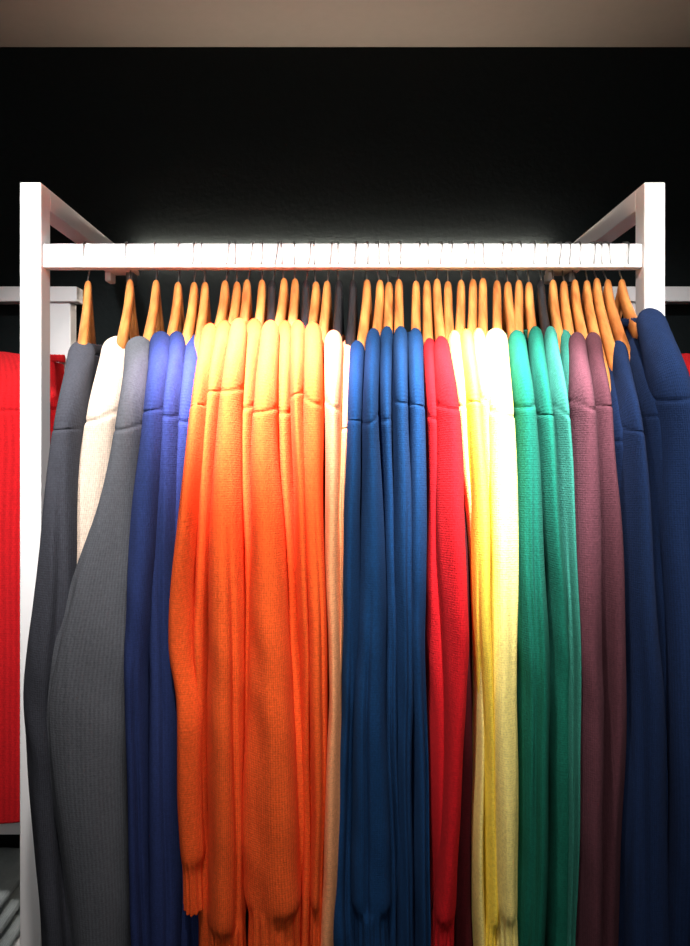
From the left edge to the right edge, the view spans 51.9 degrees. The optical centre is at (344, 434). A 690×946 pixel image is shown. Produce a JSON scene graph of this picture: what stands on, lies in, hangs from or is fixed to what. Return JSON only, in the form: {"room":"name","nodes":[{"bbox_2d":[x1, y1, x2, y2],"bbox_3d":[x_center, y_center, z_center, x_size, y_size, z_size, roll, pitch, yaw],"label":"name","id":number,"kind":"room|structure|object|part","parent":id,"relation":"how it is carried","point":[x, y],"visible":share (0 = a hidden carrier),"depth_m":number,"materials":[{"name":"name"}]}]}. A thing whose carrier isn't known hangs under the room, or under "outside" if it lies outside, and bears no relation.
{"room":"shop","nodes":[
{"label":"shop","id":0,"kind":"room"},
{"bbox_2d":[0,847,19,945],"bbox_3d":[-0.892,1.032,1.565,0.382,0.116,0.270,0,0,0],"label":"floor","id":1,"kind":"structure","parent":0,"point":[9,857],"depth_m":1.55,"materials":[{"name":"grey"}]},
{"bbox_2d":[23,342,102,945],"bbox_3d":[-0.454,0.347,1.315,0.099,1.042,0.571,0,0,-3],"label":"sweater","id":2,"kind":"object","parent":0,"point":[57,558],"visible":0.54,"depth_m":1.05,"materials":[{"name":"grey fabric"}]},
{"bbox_2d":[77,336,128,562],"bbox_3d":[-0.387,0.328,1.316,0.096,1.018,0.543,0,0,0],"label":"sweater","id":3,"kind":"object","parent":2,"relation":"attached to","point":[99,428],"visible":0.16,"depth_m":1.08,"materials":[{"name":"white fabric"}]},
{"bbox_2d":[124,331,169,945],"bbox_3d":[-0.301,0.335,1.316,0.062,1.049,0.602,0,0,0],"label":"sweater","id":4,"kind":"object","parent":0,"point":[144,511],"visible":0.49,"depth_m":1.04,"materials":[{"name":"blue fabric"}]},
{"bbox_2d":[193,320,230,945],"bbox_3d":[-0.207,0.331,1.316,0.045,1.080,0.578,0,0,0],"label":"sweater","id":5,"kind":"object","parent":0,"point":[200,619],"visible":0.33,"depth_m":1.05,"materials":[{"name":"orange fabric"}]},
{"bbox_2d":[242,318,261,731],"bbox_3d":[-0.157,0.246,1.315,0.045,0.919,0.548,0,0,-1],"label":"sweater","id":6,"kind":"object","parent":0,"point":[254,326],"visible":0.18,"depth_m":1.06,"materials":[{"name":"orange fabric"}]},
{"bbox_2d":[303,322,330,945],"bbox_3d":[-0.036,0.276,1.315,0.051,0.962,0.625,0,0,3],"label":"sweater","id":7,"kind":"object","parent":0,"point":[314,394],"visible":0.7,"depth_m":1.02,"materials":[{"name":"orange fabric"}]},
{"bbox_2d":[0,47,689,945],"bbox_3d":[0.000,0.238,1.830,5.200,2.424,0.100,0,0,0],"label":"wall","id":8,"kind":"structure","parent":0,"point":[147,145],"depth_m":1.78,"materials":[{"name":"black paint"}]},
{"bbox_2d":[0,0,689,46],"bbox_3d":[0.000,-1.024,0.100,5.400,0.100,3.560,0,0,0],"label":"ceiling","id":9,"kind":"structure","parent":0,"point":[23,23],"depth_m":1.68,"materials":[{"name":"paint"}]},
{"bbox_3d":[0.000,1.500,0.100,5.400,0.100,3.560,0,0,0],"label":"floor","id":10,"kind":"structure","parent":0,"visible":0},
{"bbox_2d":[0,287,82,945],"bbox_3d":[-1.058,0.545,1.595,0.854,1.811,0.350,0,0,0],"label":"wall rack","id":11,"kind":"object","parent":10,"relation":"on","point":[62,299],"visible":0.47,"depth_m":1.73,"materials":[{"name":"white metal"}]},
{"bbox_2d":[0,822,19,833],"bbox_3d":[-0.921,0.786,1.575,0.581,0.030,0.310,0,0,0],"label":"shelf","id":12,"kind":"object","parent":11,"relation":"attached to","point":[10,828],"depth_m":1.42,"materials":[{"name":"white paint"}]},
{"bbox_2d":[11,933,19,945],"bbox_3d":[-0.921,1.100,1.575,0.581,0.020,0.310,0,0,0],"label":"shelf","id":13,"kind":"object","parent":11,"relation":"attached to","point":[17,942],"depth_m":1.52,"materials":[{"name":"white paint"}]},
{"bbox_2d":[0,351,64,823],"bbox_3d":[-0.741,0.285,1.495,0.307,0.958,0.354,0,0,-26],"label":"sweater","id":14,"kind":"object","parent":11,"relation":"on","point":[9,362],"visible":0.23,"depth_m":1.37,"materials":[{"name":"red fabric"}]},
{"bbox_3d":[-1.068,-0.342,1.740,0.834,0.037,0.040,0,0,0],"label":"rail","id":15,"kind":"part","parent":11,"relation":"part of","materials":[{"name":"white paint"}]},
{"bbox_2d":[20,182,664,945],"bbox_3d":[-0.005,0.491,1.539,1.184,1.918,0.478,0,0,0],"label":"clothing rack","id":16,"kind":"object","parent":10,"relation":"on","point":[40,208],"visible":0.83,"depth_m":1.31,"materials":[{"name":"white metal"}]},
{"bbox_3d":[-0.577,0.493,1.321,0.039,1.914,0.042,0,0,0],"label":"post","id":17,"kind":"part","parent":16,"relation":"part of","materials":[{"name":"white metal"}]},
{"bbox_2d":[77,241,95,344],"bbox_3d":[-0.478,-0.202,1.320,0.022,0.316,0.425,0,0,-15],"label":"wooden hanger","id":18,"kind":"object","parent":16,"relation":"hanging from","point":[87,327],"visible":0.48,"depth_m":1.29,"materials":[{"name":"brown wood"}]},
{"bbox_3d":[-0.428,-0.315,1.356,0.056,0.009,0.048,0,0,0],"label":"rail bracket arm","id":19,"kind":"part","parent":16,"relation":"part of","materials":[{"name":"white paint"}]},
{"bbox_2d":[116,241,138,348],"bbox_3d":[-0.400,-0.203,1.320,0.022,0.313,0.415,0,0,-9],"label":"wooden hanger","id":20,"kind":"object","parent":16,"relation":"hanging from","point":[128,324],"visible":0.46,"depth_m":1.29,"materials":[{"name":"brown wood"}]},
{"bbox_2d":[47,336,149,945],"bbox_3d":[-0.354,0.336,1.313,0.141,1.034,0.610,0,0,5],"label":"sweater","id":21,"kind":"object","parent":20,"relation":"hanging from","point":[86,702],"visible":0.6,"depth_m":1.02,"materials":[{"name":"grey fabric"}]},
{"bbox_2d":[143,241,164,340],"bbox_3d":[-0.352,-0.203,1.320,0.023,0.314,0.412,0,0,-6],"label":"wooden hanger","id":22,"kind":"object","parent":16,"relation":"hanging from","point":[154,323],"visible":0.4,"depth_m":1.30,"materials":[{"name":"brown wood"}]},
{"bbox_2d":[167,241,184,335],"bbox_3d":[-0.311,-0.201,1.320,0.023,0.318,0.412,0,0,-5],"label":"wooden hanger","id":23,"kind":"object","parent":16,"relation":"hanging from","point":[177,319],"visible":0.35,"depth_m":1.30,"materials":[{"name":"brown wood"}]},
{"bbox_2d":[182,241,198,343],"bbox_3d":[-0.281,-0.201,1.320,0.023,0.318,0.411,0,0,-3],"label":"wooden hanger","id":24,"kind":"object","parent":16,"relation":"hanging from","point":[190,324],"visible":0.4,"depth_m":1.29,"materials":[{"name":"brown wood"}]},
{"bbox_2d":[148,331,185,945],"bbox_3d":[-0.283,0.340,1.316,0.060,1.060,0.552,0,0,-2],"label":"sweater","id":25,"kind":"object","parent":24,"relation":"hanging from","point":[165,867],"visible":0.47,"depth_m":1.05,"materials":[{"name":"blue fabric"}]},
{"bbox_2d":[194,241,211,356],"bbox_3d":[-0.261,-0.201,1.320,0.023,0.318,0.412,0,0,-5],"label":"wooden hanger","id":26,"kind":"object","parent":16,"relation":"hanging from","point":[204,315],"visible":0.4,"depth_m":1.29,"materials":[{"name":"brown wood"}]},
{"bbox_2d":[175,334,198,945],"bbox_3d":[-0.257,0.352,1.316,0.070,1.078,0.515,0,0,-4],"label":"sweater","id":27,"kind":"object","parent":26,"relation":"hanging from","point":[190,925],"visible":0.14,"depth_m":1.09,"materials":[{"name":"blue fabric"}]},
{"bbox_2d":[168,323,215,916],"bbox_3d":[-0.229,0.250,1.315,0.057,0.908,0.629,0,0,1],"label":"sweater","id":28,"kind":"object","parent":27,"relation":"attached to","point":[192,841],"visible":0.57,"depth_m":1.02,"materials":[{"name":"fabric"}]},
{"bbox_2d":[214,241,230,325],"bbox_3d":[-0.223,-0.202,1.320,0.024,0.315,0.410,0,0,0],"label":"wooden hanger","id":29,"kind":"object","parent":16,"relation":"hanging from","point":[224,306],"visible":0.23,"depth_m":1.30,"materials":[{"name":"brown wood"}]},
{"bbox_2d":[228,241,241,323],"bbox_3d":[-0.201,-0.201,1.320,0.023,0.317,0.410,0,0,0],"label":"wooden hanger","id":30,"kind":"object","parent":16,"relation":"hanging from","point":[236,301],"visible":0.23,"depth_m":1.30,"materials":[{"name":"brown wood"}]},
{"bbox_2d":[239,241,253,321],"bbox_3d":[-0.181,-0.203,1.320,0.026,0.313,0.410,0,0,-1],"label":"wooden hanger","id":31,"kind":"object","parent":16,"relation":"hanging from","point":[246,312],"visible":0.23,"depth_m":1.30,"materials":[{"name":"brown wood"}]},
{"bbox_2d":[207,318,248,945],"bbox_3d":[-0.183,0.292,1.315,0.062,1.009,0.642,0,0,-2],"label":"sweater","id":32,"kind":"object","parent":31,"relation":"hanging from","point":[226,902],"visible":0.73,"depth_m":1.02,"materials":[{"name":"orange fabric"}]},
{"bbox_2d":[255,241,266,326],"bbox_3d":[-0.154,-0.203,1.320,0.023,0.314,0.410,0,0,-1],"label":"wooden hanger","id":33,"kind":"object","parent":16,"relation":"hanging from","point":[261,307],"visible":0.34,"depth_m":1.30,"materials":[{"name":"brown wood"}]},
{"bbox_2d":[267,241,279,320],"bbox_3d":[-0.134,-0.203,1.320,0.026,0.314,0.411,0,0,-4],"label":"hanger","id":34,"kind":"object","parent":16,"relation":"hanging from","point":[271,307],"visible":0.3,"depth_m":1.30,"materials":[{"name":"black plastic"}]},
{"bbox_2d":[275,241,289,325],"bbox_3d":[-0.114,-0.205,1.320,0.023,0.310,0.411,0,0,3],"label":"wooden hanger","id":35,"kind":"object","parent":16,"relation":"hanging from","point":[282,313],"visible":0.35,"depth_m":1.30,"materials":[{"name":"brown wood"}]},
{"bbox_2d":[242,320,301,945],"bbox_3d":[-0.107,0.282,1.315,0.092,0.983,0.650,0,0,0],"label":"sweater","id":36,"kind":"object","parent":35,"relation":"hanging from","point":[270,821],"visible":0.86,"depth_m":1.01,"materials":[{"name":"orange fabric"}]},
{"bbox_2d":[288,241,300,325],"bbox_3d":[-0.093,-0.204,1.320,0.023,0.311,0.410,0,0,0],"label":"wooden hanger","id":37,"kind":"object","parent":16,"relation":"hanging from","point":[294,308],"visible":0.26,"depth_m":1.30,"materials":[{"name":"brown wood"}]},
{"bbox_2d":[277,320,303,884],"bbox_3d":[-0.092,0.286,1.315,0.064,0.989,0.556,0,0,-5],"label":"sweater","id":38,"kind":"object","parent":37,"relation":"hanging from","point":[284,415],"visible":0.34,"depth_m":1.06,"materials":[{"name":"orange fabric"}]},
{"bbox_2d":[301,241,311,327],"bbox_3d":[-0.072,-0.203,1.320,0.023,0.314,0.410,0,0,-2],"label":"hanger","id":39,"kind":"object","parent":16,"relation":"hanging from","point":[305,308],"visible":0.36,"depth_m":1.30,"materials":[{"name":"black plastic"}]},
{"bbox_2d":[290,320,311,945],"bbox_3d":[-0.066,0.285,1.315,0.059,0.988,0.608,0,0,0],"label":"sweater","id":40,"kind":"object","parent":39,"relation":"hanging from","point":[297,332],"visible":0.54,"depth_m":1.04,"materials":[{"name":"fabric"}]},
{"bbox_2d":[308,241,320,324],"bbox_3d":[-0.054,-0.201,1.320,0.023,0.317,0.412,0,0,6],"label":"wooden hanger","id":41,"kind":"object","parent":16,"relation":"hanging from","point":[315,304],"visible":0.32,"depth_m":1.30,"materials":[{"name":"brown wood"}]},
{"bbox_2d":[319,241,332,379],"bbox_3d":[-0.033,-0.202,1.320,0.024,0.316,0.412,0,0,5],"label":"wooden hanger","id":42,"kind":"object","parent":16,"relation":"hanging from","point":[326,315],"visible":0.38,"depth_m":1.29,"materials":[{"name":"brown wood"}]},
{"bbox_2d":[333,241,344,336],"bbox_3d":[-0.011,-0.203,1.320,0.022,0.314,0.410,0,0,2],"label":"hanger","id":43,"kind":"object","parent":16,"relation":"hanging from","point":[338,320],"visible":0.38,"depth_m":1.29,"materials":[{"name":"black plastic"}]},
{"bbox_2d":[321,330,345,945],"bbox_3d":[-0.012,0.294,1.315,0.043,0.970,0.599,0,0,2],"label":"sweater","id":44,"kind":"object","parent":43,"relation":"hanging from","point":[333,343],"visible":0.75,"depth_m":1.03,"materials":[{"name":"beige fabric"}]},
{"bbox_3d":[-0.004,-0.331,1.320,1.107,0.044,0.024,0,0,0],"label":"hanging rail","id":45,"kind":"part","parent":16,"relation":"part of","materials":[{"name":"white metal"}]},
{"bbox_2d":[345,241,357,345],"bbox_3d":[0.015,-0.203,1.320,0.022,0.314,0.411,0,0,4],"label":"hanger","id":46,"kind":"object","parent":16,"relation":"hanging from","point":[352,317],"visible":0.48,"depth_m":1.28,"materials":[{"name":"black plastic"}]},
{"bbox_2d":[339,341,350,674],"bbox_3d":[0.005,0.325,1.316,0.049,1.005,0.562,0,0,5],"label":"sweater","id":47,"kind":"object","parent":46,"relation":"hanging from","point":[346,348],"visible":0.19,"depth_m":1.05,"materials":[{"name":"white fabric"}]},
{"bbox_2d":[357,241,372,347],"bbox_3d":[0.041,-0.203,1.320,0.023,0.313,0.414,0,0,7],"label":"wooden hanger","id":48,"kind":"object","parent":16,"relation":"hanging from","point":[366,315],"visible":0.44,"depth_m":1.28,"materials":[{"name":"brown wood"}]},
{"bbox_2d":[333,340,364,945],"bbox_3d":[0.022,0.334,1.315,0.055,1.016,0.606,0,0,5],"label":"sweater","id":49,"kind":"object","parent":48,"relation":"hanging from","point":[344,916],"visible":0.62,"depth_m":1.04,"materials":[{"name":"blue fabric"}]},
{"bbox_2d":[372,241,384,334],"bbox_3d":[0.065,-0.203,1.320,0.023,0.314,0.414,0,0,7],"label":"wooden hanger","id":50,"kind":"object","parent":16,"relation":"hanging from","point":[378,319],"visible":0.3,"depth_m":1.29,"materials":[{"name":"brown wood"}]},
{"bbox_2d":[351,328,390,945],"bbox_3d":[0.057,0.291,1.315,0.062,0.971,0.623,0,0,4],"label":"sweater","id":51,"kind":"object","parent":50,"relation":"hanging from","point":[370,839],"visible":0.98,"depth_m":1.02,"materials":[{"name":"blue fabric"}]},
{"bbox_2d":[383,241,393,331],"bbox_3d":[0.082,-0.201,1.320,0.023,0.318,0.412,0,0,5],"label":"wooden hanger","id":52,"kind":"object","parent":16,"relation":"hanging from","point":[388,304],"visible":0.27,"depth_m":1.30,"materials":[{"name":"brown wood"}]},
{"bbox_2d":[378,326,399,945],"bbox_3d":[0.081,0.335,1.315,0.044,1.066,0.584,0,0,3],"label":"sweater","id":53,"kind":"object","parent":52,"relation":"hanging from","point":[386,337],"visible":0.61,"depth_m":1.04,"materials":[{"name":"blue fabric"}]},
{"bbox_2d":[394,241,403,331],"bbox_3d":[0.101,-0.203,1.320,0.023,0.313,0.411,0,0,4],"label":"wooden hanger","id":54,"kind":"object","parent":16,"relation":"hanging from","point":[399,308],"visible":0.34,"depth_m":1.29,"materials":[{"name":"brown wood"}]},
{"bbox_2d":[392,326,413,945],"bbox_3d":[0.098,0.327,1.316,0.039,1.050,0.600,0,0,2],"label":"sweater","id":55,"kind":"object","parent":54,"relation":"hanging from","point":[402,497],"visible":0.75,"depth_m":1.03,"materials":[{"name":"blue fabric"}]},
{"bbox_2d":[411,241,420,331],"bbox_3d":[0.132,-0.202,1.320,0.023,0.316,0.413,0,0,6],"label":"wooden hanger","id":56,"kind":"object","parent":16,"relation":"hanging from","point":[415,309],"visible":0.4,"depth_m":1.29,"materials":[{"name":"brown wood"}]},
{"bbox_2d":[407,328,430,945],"bbox_3d":[0.127,0.333,1.315,0.040,1.055,0.598,0,0,4],"label":"sweater","id":57,"kind":"object","parent":56,"relation":"hanging from","point":[416,411],"visible":0.74,"depth_m":1.04,"materials":[{"name":"blue fabric"}]},
{"bbox_2d":[422,241,432,344],"bbox_3d":[0.153,-0.203,1.320,0.023,0.315,0.412,0,0,5],"label":"wooden hanger","id":58,"kind":"object","parent":16,"relation":"hanging from","point":[427,327],"visible":0.45,"depth_m":1.28,"materials":[{"name":"brown wood"}]},
{"bbox_2d":[423,338,443,910],"bbox_3d":[0.147,0.345,1.316,0.036,1.051,0.554,0,0,2],"label":"sweater","id":59,"kind":"object","parent":58,"relation":"hanging from","point":[434,688],"visible":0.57,"depth_m":1.06,"materials":[{"name":"red fabric"}]},
{"bbox_2d":[432,241,445,340],"bbox_3d":[0.171,-0.204,1.320,0.023,0.312,0.411,0,0,3],"label":"wooden hanger","id":60,"kind":"object","parent":16,"relation":"hanging from","point":[437,310],"visible":0.41,"depth_m":1.29,"materials":[{"name":"brown wood"}]},
{"bbox_2d":[431,336,468,945],"bbox_3d":[0.158,0.312,1.315,0.061,0.987,0.624,0,0,1],"label":"sweater","id":61,"kind":"object","parent":60,"relation":"hanging from","point":[450,529],"visible":0.71,"depth_m":1.02,"materials":[{"name":"red fabric"}]},
{"bbox_2d":[443,241,453,340],"bbox_3d":[0.192,-0.202,1.320,0.023,0.316,0.413,0,0,6],"label":"wooden hanger","id":62,"kind":"object","parent":16,"relation":"hanging from","point":[448,302],"visible":0.36,"depth_m":1.29,"materials":[{"name":"brown wood"}]},
{"bbox_2d":[454,505,472,945],"bbox_3d":[0.189,0.357,1.316,0.045,1.069,0.517,0,0,2],"label":"sweater","id":63,"kind":"object","parent":62,"relation":"hanging from","point":[463,933],"visible":0.13,"depth_m":1.07,"materials":[{"name":"red fabric"}]},
{"bbox_2d":[455,241,468,335],"bbox_3d":[0.218,-0.203,1.320,0.026,0.314,0.418,0,0,11],"label":"wooden hanger","id":64,"kind":"object","parent":16,"relation":"hanging from","point":[460,325],"visible":0.32,"depth_m":1.29,"materials":[{"name":"brown wood"}]},
{"bbox_2d":[448,330,485,945],"bbox_3d":[0.200,0.318,1.316,0.053,1.019,0.571,0,0,2],"label":"sweater","id":65,"kind":"object","parent":64,"relation":"hanging from","point":[477,884],"visible":0.38,"depth_m":1.05,"materials":[{"name":"fabric"}]},
{"bbox_2d":[467,241,477,334],"bbox_3d":[0.238,-0.204,1.320,0.022,0.312,0.419,0,0,11],"label":"wooden hanger","id":66,"kind":"object","parent":16,"relation":"hanging from","point":[472,325],"visible":0.45,"depth_m":1.29,"materials":[{"name":"brown wood"}]},
{"bbox_2d":[460,329,498,945],"bbox_3d":[0.224,0.307,1.315,0.055,0.999,0.625,0,0,4],"label":"sweater","id":67,"kind":"object","parent":66,"relation":"hanging from","point":[480,514],"visible":0.61,"depth_m":1.03,"materials":[{"name":"yellow fabric"}]},
{"bbox_2d":[478,241,487,336],"bbox_3d":[0.257,-0.205,1.320,0.022,0.310,0.419,0,0,11],"label":"wooden hanger","id":68,"kind":"object","parent":16,"relation":"hanging from","point":[482,305],"visible":0.32,"depth_m":1.28,"materials":[{"name":"brown wood"}]},
{"bbox_2d":[473,328,489,489],"bbox_3d":[0.242,0.315,1.316,0.052,1.019,0.564,0,0,3],"label":"sweater","id":69,"kind":"object","parent":68,"relation":"hanging from","point":[478,335],"visible":0.12,"depth_m":1.07,"materials":[{"name":"white fabric"}]},
{"bbox_2d":[485,328,518,945],"bbox_3d":[0.269,0.295,1.314,0.057,0.980,0.628,0,0,7],"label":"sweater","id":70,"kind":"object","parent":68,"relation":"hanging from","point":[503,486],"visible":0.59,"depth_m":1.02,"materials":[{"name":"fabric"}]},
{"bbox_2d":[492,241,503,329],"bbox_3d":[0.284,-0.202,1.320,0.024,0.315,0.419,0,0,12],"label":"wooden hanger","id":71,"kind":"object","parent":16,"relation":"hanging from","point":[497,307],"visible":0.33,"depth_m":1.29,"materials":[{"name":"brown wood"}]},
{"bbox_2d":[502,241,514,339],"bbox_3d":[0.303,-0.201,1.320,0.023,0.317,0.414,0,0,7],"label":"wooden hanger","id":72,"kind":"object","parent":16,"relation":"hanging from","point":[508,318],"visible":0.38,"depth_m":1.30,"materials":[{"name":"brown wood"}]},
{"bbox_2d":[506,330,549,945],"bbox_3d":[0.295,0.306,1.315,0.054,0.992,0.622,0,0,4],"label":"sweater","id":73,"kind":"object","parent":72,"relation":"hanging from","point":[533,650],"visible":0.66,"depth_m":1.03,"materials":[{"name":"green fabric"}]},
{"bbox_2d":[514,241,523,333],"bbox_3d":[0.324,-0.203,1.320,0.022,0.314,0.425,0,0,15],"label":"wooden hanger","id":74,"kind":"object","parent":16,"relation":"hanging from","point":[518,305],"visible":0.34,"depth_m":1.29,"materials":[{"name":"brown wood"}]},
{"bbox_2d":[523,241,536,337],"bbox_3d":[0.343,-0.201,1.320,0.023,0.318,0.416,0,0,10],"label":"wooden hanger","id":75,"kind":"object","parent":16,"relation":"hanging from","point":[529,319],"visible":0.37,"depth_m":1.30,"materials":[{"name":"brown wood"}]},
{"bbox_2d":[524,326,569,945],"bbox_3d":[0.327,0.324,1.316,0.053,1.045,0.579,0,0,2],"label":"sweater","id":76,"kind":"object","parent":75,"relation":"hanging from","point":[555,574],"visible":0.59,"depth_m":1.04,"materials":[{"name":"green fabric"}]},
{"bbox_2d":[535,241,549,338],"bbox_3d":[0.366,-0.203,1.320,0.023,0.314,0.415,0,0,9],"label":"hanger","id":77,"kind":"object","parent":16,"relation":"hanging from","point":[541,314],"visible":0.32,"depth_m":1.30,"materials":[{"name":"black plastic"}]},
{"bbox_2d":[540,326,581,945],"bbox_3d":[0.354,0.321,1.315,0.038,1.036,0.611,0,0,6],"label":"sweater","id":78,"kind":"object","parent":77,"relation":"hanging from","point":[561,412],"visible":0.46,"depth_m":1.04,"materials":[{"name":"green fabric"}]},
{"bbox_2d":[547,241,562,349],"bbox_3d":[0.389,-0.203,1.320,0.026,0.314,0.416,0,0,10],"label":"wooden hanger","id":79,"kind":"object","parent":16,"relation":"hanging from","point":[553,310],"visible":0.38,"depth_m":1.29,"materials":[{"name":"brown wood"}]},
{"bbox_2d":[560,329,570,393],"bbox_3d":[0.381,0.334,1.315,0.046,1.056,0.552,0,0,7],"label":"sweater","id":80,"kind":"object","parent":79,"relation":"hanging from","point":[564,346],"visible":0.1,"depth_m":1.17,"materials":[{"name":"green fabric"}]},
{"bbox_3d":[0.416,-0.315,1.356,0.056,0.009,0.048,0,0,0],"label":"rail bracket arm","id":81,"kind":"part","parent":16,"relation":"part of","materials":[{"name":"white paint"}]},
{"bbox_2d":[559,241,573,334],"bbox_3d":[0.408,-0.202,1.320,0.023,0.316,0.417,0,0,10],"label":"wooden hanger","id":82,"kind":"object","parent":16,"relation":"hanging from","point":[564,305],"visible":0.28,"depth_m":1.29,"materials":[{"name":"brown wood"}]},
{"bbox_2d":[568,332,603,945],"bbox_3d":[0.389,0.308,1.315,0.058,0.989,0.632,0,0,8],"label":"sweater","id":83,"kind":"object","parent":82,"relation":"hanging from","point":[581,396],"visible":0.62,"depth_m":1.02,"materials":[{"name":"brown fabric"}]},
{"bbox_2d":[570,241,587,338],"bbox_3d":[0.428,-0.203,1.320,0.022,0.313,0.416,0,0,9],"label":"wooden hanger","id":84,"kind":"object","parent":16,"relation":"hanging from","point":[579,325],"visible":0.36,"depth_m":1.29,"materials":[{"name":"brown wood"}]},
{"bbox_2d":[585,332,626,945],"bbox_3d":[0.420,0.318,1.315,0.056,1.012,0.588,0,0,5],"label":"sweater","id":85,"kind":"object","parent":84,"relation":"hanging from","point":[613,577],"visible":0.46,"depth_m":1.04,"materials":[{"name":"fabric"}]},
{"bbox_2d":[581,241,610,392],"bbox_3d":[0.452,-0.203,1.320,0.025,0.314,0.416,0,0,9],"label":"wooden hanger","id":86,"kind":"object","parent":16,"relation":"hanging from","point":[587,300],"visible":0.38,"depth_m":1.28,"materials":[{"name":"brown wood"}]},
{"bbox_2d":[608,366,634,945],"bbox_3d":[0.442,0.337,1.316,0.062,0.992,0.546,0,0,0],"label":"sweater","id":87,"kind":"object","parent":86,"relation":"hanging from","point":[629,783],"visible":0.19,"depth_m":1.07,"materials":[{"name":"blue fabric"}]},
{"bbox_2d":[587,241,614,370],"bbox_3d":[0.469,-0.204,1.320,0.023,0.311,0.415,0,0,8],"label":"wooden hanger","id":88,"kind":"object","parent":16,"relation":"hanging from","point":[608,342],"visible":0.47,"depth_m":1.26,"materials":[{"name":"brown wood"}]},
{"bbox_2d":[612,340,668,945],"bbox_3d":[0.457,0.342,1.316,0.080,1.030,0.609,0,0,0],"label":"sweater","id":89,"kind":"object","parent":88,"relation":"hanging from","point":[646,906],"visible":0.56,"depth_m":1.04,"materials":[{"name":"blue fabric"}]},
{"bbox_2d":[598,241,629,359],"bbox_3d":[0.490,-0.203,1.320,0.023,0.313,0.413,0,0,6],"label":"wooden hanger","id":90,"kind":"object","parent":16,"relation":"hanging from","point":[617,329],"visible":0.38,"depth_m":1.27,"materials":[{"name":"brown wood"}]},
{"bbox_2d":[628,338,667,834],"bbox_3d":[0.487,0.347,1.316,0.087,1.050,0.550,0,0,-3],"label":"sweater","id":91,"kind":"object","parent":90,"relation":"hanging from","point":[651,422],"visible":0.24,"depth_m":1.06,"materials":[{"name":"blue fabric"}]},
{"bbox_2d":[615,241,637,338],"bbox_3d":[0.516,-0.203,1.320,0.024,0.313,0.410,0,0,0],"label":"wooden hanger","id":92,"kind":"object","parent":16,"relation":"hanging from","point":[624,306],"visible":0.3,"depth_m":1.30,"materials":[{"name":"brown wood"}]},
{"bbox_2d":[613,308,689,945],"bbox_3d":[0.509,0.314,1.314,0.110,1.065,0.613,0,0,-2],"label":"sweater","id":93,"kind":"object","parent":92,"relation":"hanging from","point":[667,376],"visible":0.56,"depth_m":1.03,"materials":[{"name":"blue fabric"}]},
{"bbox_3d":[0.568,0.493,1.321,0.038,1.914,0.042,0,0,0],"label":"post","id":94,"kind":"part","parent":16,"relation":"part of","materials":[{"name":"white metal"}]},
{"bbox_2d":[602,287,689,312],"bbox_3d":[1.055,0.545,1.745,0.859,1.811,0.050,0,0,0],"label":"wall rack","id":95,"kind":"object","parent":10,"relation":"on","point":[673,295],"visible":0.07,"depth_m":1.72,"materials":[{"name":"white paint"}]},
{"bbox_3d":[1.055,-0.342,1.740,0.859,0.037,0.040,0,0,0],"label":"rail","id":96,"kind":"part","parent":95,"relation":"part of","materials":[{"name":"white paint"}]},
{"bbox_2d":[682,353,689,374],"bbox_3d":[0.783,0.373,1.529,0.244,1.135,0.356,0,0,8],"label":"sweater","id":97,"kind":"object","parent":95,"relation":"hanging from","point":[686,356],"visible":0.02,"depth_m":1.51,"materials":[{"name":"red fabric"}]}
]}

